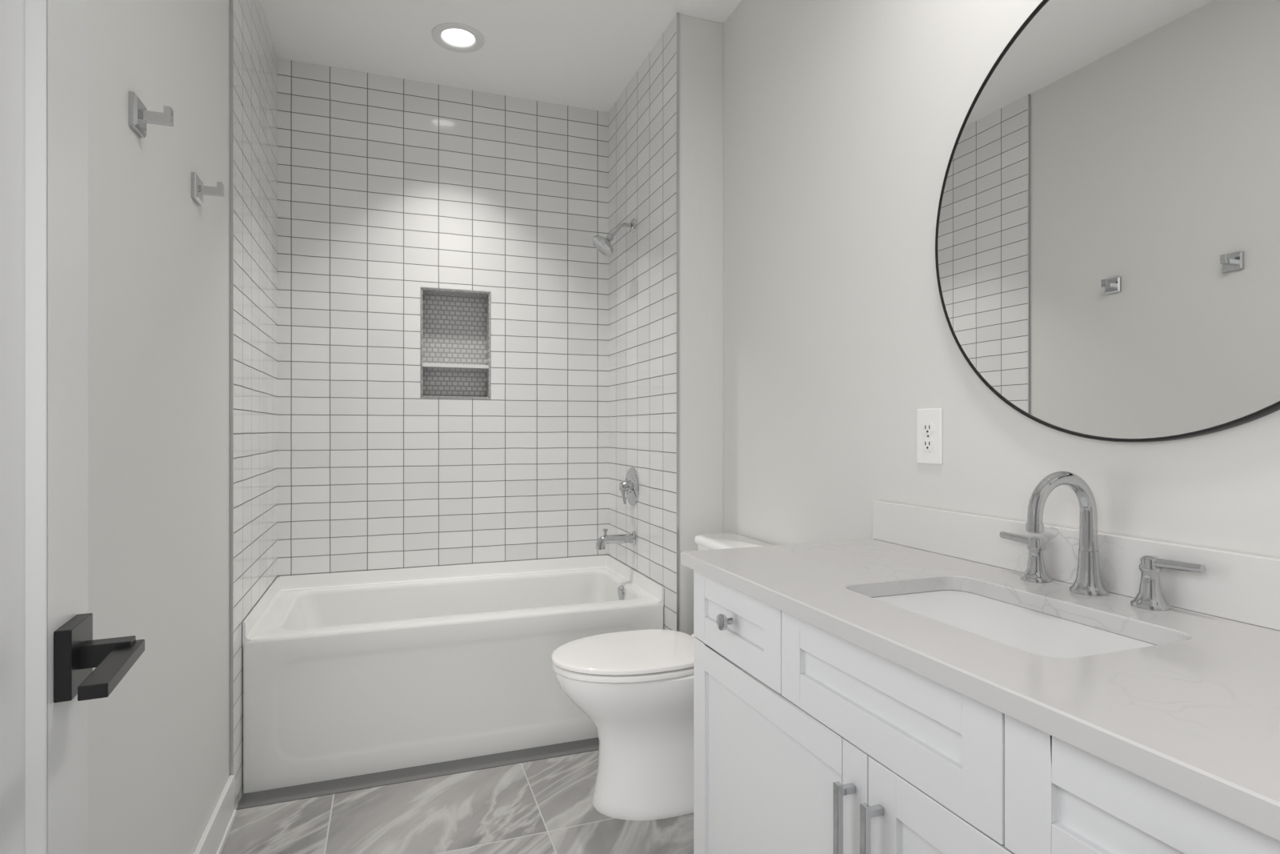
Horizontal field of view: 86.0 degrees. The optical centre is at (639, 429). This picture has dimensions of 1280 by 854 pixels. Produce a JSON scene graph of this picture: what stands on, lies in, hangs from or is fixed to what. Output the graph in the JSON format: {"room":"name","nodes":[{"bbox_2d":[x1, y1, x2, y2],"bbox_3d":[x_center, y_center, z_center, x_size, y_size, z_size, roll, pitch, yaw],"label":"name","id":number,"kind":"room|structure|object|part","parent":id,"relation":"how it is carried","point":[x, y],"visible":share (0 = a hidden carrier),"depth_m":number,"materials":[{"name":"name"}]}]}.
{"room":"bathroom","nodes":[
{"label":"bathroom","id":0,"kind":"room"},
{"bbox_2d":[88,0,229,853],"bbox_3d":[-1.049,-0.202,1.355,0.120,2.778,3.584,0,0,-20],"label":"wall","id":1,"kind":"structure","parent":0,"point":[158,459],"depth_m":1.47,"materials":[{"name":"white paint"}]},
{"bbox_2d":[0,0,144,853],"bbox_3d":[-0.348,0.164,0.235,0.159,2.033,0.768,0,0,-20],"label":"door","id":2,"kind":"structure","parent":1,"relation":"in","point":[53,653],"depth_m":0.50,"materials":[{"name":"white paint"}]},
{"bbox_2d":[128,91,173,138],"bbox_3d":[-0.945,-0.606,1.333,0.063,0.064,0.064,0,0,-20],"label":"robe hook","id":3,"kind":"object","parent":1,"relation":"attached to","point":[140,116],"visible":0.98,"depth_m":1.32,"materials":[{"name":"silver metal"}]},
{"bbox_2d":[191,172,223,205],"bbox_3d":[-1.093,-0.606,1.742,0.063,0.064,0.064,0,0,-20],"label":"robe hook","id":4,"kind":"object","parent":1,"relation":"attached to","point":[199,190],"visible":1,"depth_m":1.73,"materials":[{"name":"silver metal"}]},
{"bbox_2d":[193,774,235,853],"bbox_3d":[-0.832,1.123,0.956,0.022,0.133,2.446,0,0,-20],"label":"baseboard","id":5,"kind":"structure","parent":1,"relation":"attached to","point":[216,833],"depth_m":1.88,"materials":[{"name":"white paint"}]},
{"bbox_2d":[233,0,277,809],"bbox_3d":[-1.407,-0.202,2.529,0.008,2.778,0.894,0,0,-20],"label":"tile","id":6,"kind":"structure","parent":1,"relation":"attached to","point":[255,316],"depth_m":2.42,"materials":[{"name":"white tile"}]},
{"bbox_2d":[229,0,679,775],"bbox_3d":[-0.554,-0.202,2.366,1.501,2.778,0.014,0,0,-20],"label":"trim","id":7,"kind":"structure","parent":1,"relation":"attached to","point":[231,386],"depth_m":2.11,"materials":[{"name":"grey"}]},
{"bbox_2d":[221,736,693,853],"bbox_3d":[-0.199,1.236,1.664,1.929,0.102,3.584,0,0,-20],"label":"floor","id":8,"kind":"structure","parent":0,"point":[544,806],"depth_m":2.12,"materials":[{"name":"tile"}]},
{"bbox_2d":[242,554,663,793],"bbox_3d":[-0.727,0.908,2.841,1.480,0.558,0.751,0,0,-20],"label":"bathtub","id":9,"kind":"object","parent":8,"relation":"on","point":[349,674],"visible":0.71,"depth_m":2.49,"materials":[{"name":"white ceramic"}]},
{"bbox_2d":[551,532,774,819],"bbox_3d":[0.080,0.786,2.242,0.745,0.801,0.464,0,0,-20],"label":"toilet","id":10,"kind":"object","parent":8,"relation":"on","point":[630,694],"visible":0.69,"depth_m":2.11,"materials":[{"name":"white ceramic"}]},
{"bbox_3d":[-0.021,0.719,2.205,0.529,0.046,0.388,0,0,-20],"label":"seat","id":11,"kind":"part","parent":10,"relation":"part of","materials":[{"name":"white plastic"}]},
{"bbox_2d":[680,557,1279,853],"bbox_3d":[0.584,0.753,1.117,0.586,0.867,1.255,0,0,-20],"label":"bathroom vanity","id":12,"kind":"object","parent":8,"relation":"on","point":[913,679],"depth_m":0.99,"materials":[{"name":"white paint"}]},
{"bbox_2d":[680,538,1279,826],"bbox_3d":[0.589,0.305,1.120,0.575,0.030,1.304,0,0,-20],"label":"countertop","id":13,"kind":"structure","parent":12,"relation":"on","point":[1201,708],"depth_m":0.87,"materials":[{"name":"white stone"}]},
{"bbox_2d":[860,580,1176,656],"bbox_3d":[0.578,0.396,1.120,0.345,0.177,0.504,0,0,-20],"label":"sink","id":14,"kind":"object","parent":13,"relation":"in","point":[1041,627],"depth_m":1.15,"materials":[{"name":"white ceramic"}]},
{"bbox_2d":[997,471,1208,611],"bbox_3d":[0.745,0.181,1.205,0.171,0.217,0.369,0,0,-20],"label":"faucet","id":15,"kind":"object","parent":13,"relation":"on","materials":[{"name":"silver metal"}]},
{"bbox_2d":[260,0,742,112],"bbox_3d":[-0.199,-1.641,1.664,1.929,0.100,3.584,0,0,-20],"label":"ceiling","id":16,"kind":"structure","parent":0,"point":[590,54],"depth_m":2.80,"materials":[{"name":"white paint"}]},
{"bbox_2d":[431,22,484,52],"bbox_3d":[-0.738,-1.599,2.790,0.208,0.029,0.208,0,0,-20],"label":"recessed light","id":17,"kind":"object","parent":16,"relation":"in","point":[456,37],"visible":1,"depth_m":2.80,"materials":[{"name":"white paint"}]},
{"bbox_2d":[679,0,1279,635],"bbox_3d":[0.563,-0.202,1.941,0.311,2.778,3.584,0,0,-20],"label":"wall","id":18,"kind":"structure","parent":0,"point":[822,360],"depth_m":1.96,"materials":[{"name":"white paint"}]},
{"bbox_2d":[608,13,676,630],"bbox_3d":[-0.006,-0.202,3.042,0.008,2.778,0.884,0,0,-20],"label":"tile","id":19,"kind":"structure","parent":18,"relation":"attached to","point":[642,290],"depth_m":2.93,"materials":[{"name":"white tile"}]},
{"bbox_2d":[592,218,635,255],"bbox_3d":[-0.117,-0.858,3.053,0.194,0.175,0.110,0,0,-20],"label":"shower head","id":20,"kind":"object","parent":19,"relation":"attached to","point":[603,246],"visible":1,"depth_m":3.04},
{"bbox_2d":[596,528,635,549],"bbox_3d":[-0.109,0.482,3.056,0.178,0.089,0.060,0,0,-20],"label":"tub spout","id":21,"kind":"object","parent":19,"relation":"attached to","point":[603,540],"visible":1,"depth_m":3.04,"materials":[{"name":"silver metal"}]},
{"bbox_2d":[619,467,639,505],"bbox_3d":[-0.061,0.257,3.095,0.061,0.172,0.172,0,0,-20],"label":"tub valve","id":22,"kind":"object","parent":19,"relation":"attached to","point":[629,486],"visible":1,"depth_m":3.07,"materials":[{"name":"silver metal"}]},
{"bbox_2d":[916,408,942,464],"bbox_3d":[0.697,0.016,1.657,0.009,0.134,0.080,0,0,-20],"label":"electrical outlet","id":23,"kind":"object","parent":18,"relation":"attached to","point":[929,435],"visible":1,"depth_m":1.65,"materials":[{"name":"white plastic"}]},
{"bbox_2d":[935,0,1279,442],"bbox_3d":[0.857,-0.426,1.198,0.023,0.896,0.896,0,0,-20],"label":"mirror","id":24,"kind":"object","parent":18,"relation":"attached to","point":[1107,247],"visible":1,"depth_m":1.20,"materials":[{"name":"black mirror"}]},
{"bbox_3d":[-0.879,-0.202,3.260,1.500,2.778,0.120,0,0,-20],"label":"wall","id":25,"kind":"structure","parent":0,"visible":0},
{"bbox_2d":[277,58,608,575],"bbox_3d":[-0.857,-0.202,3.200,1.484,2.778,0.008,0,0,-20],"label":"tile","id":26,"kind":"structure","parent":25,"relation":"attached to","point":[394,194],"depth_m":3.16,"materials":[{"name":"white tile"}]},
{"bbox_2d":[421,288,489,397],"bbox_3d":[-0.872,-0.399,3.242,0.307,0.497,0.098,0,0,-20],"label":"niche","id":27,"kind":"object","parent":25,"relation":"in","point":[455,326],"depth_m":3.28,"materials":[{"name":"tile"}]},
{"bbox_2d":[422,363,488,369],"bbox_3d":[-0.872,-0.297,3.242,0.299,0.016,0.090,0,0,-20],"label":"niche shelf","id":28,"kind":"object","parent":27,"relation":"attached to","point":[446,366],"visible":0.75,"depth_m":3.21,"materials":[{"name":"white stone"}]},
{"bbox_2d":[420,287,490,398],"bbox_3d":[-0.856,-0.399,3.197,0.317,0.507,0.006,0,0,-20],"label":"trim","id":29,"kind":"structure","parent":25,"relation":"attached to","point":[421,342],"depth_m":3.19,"materials":[{"name":"grey tile"}]}
]}

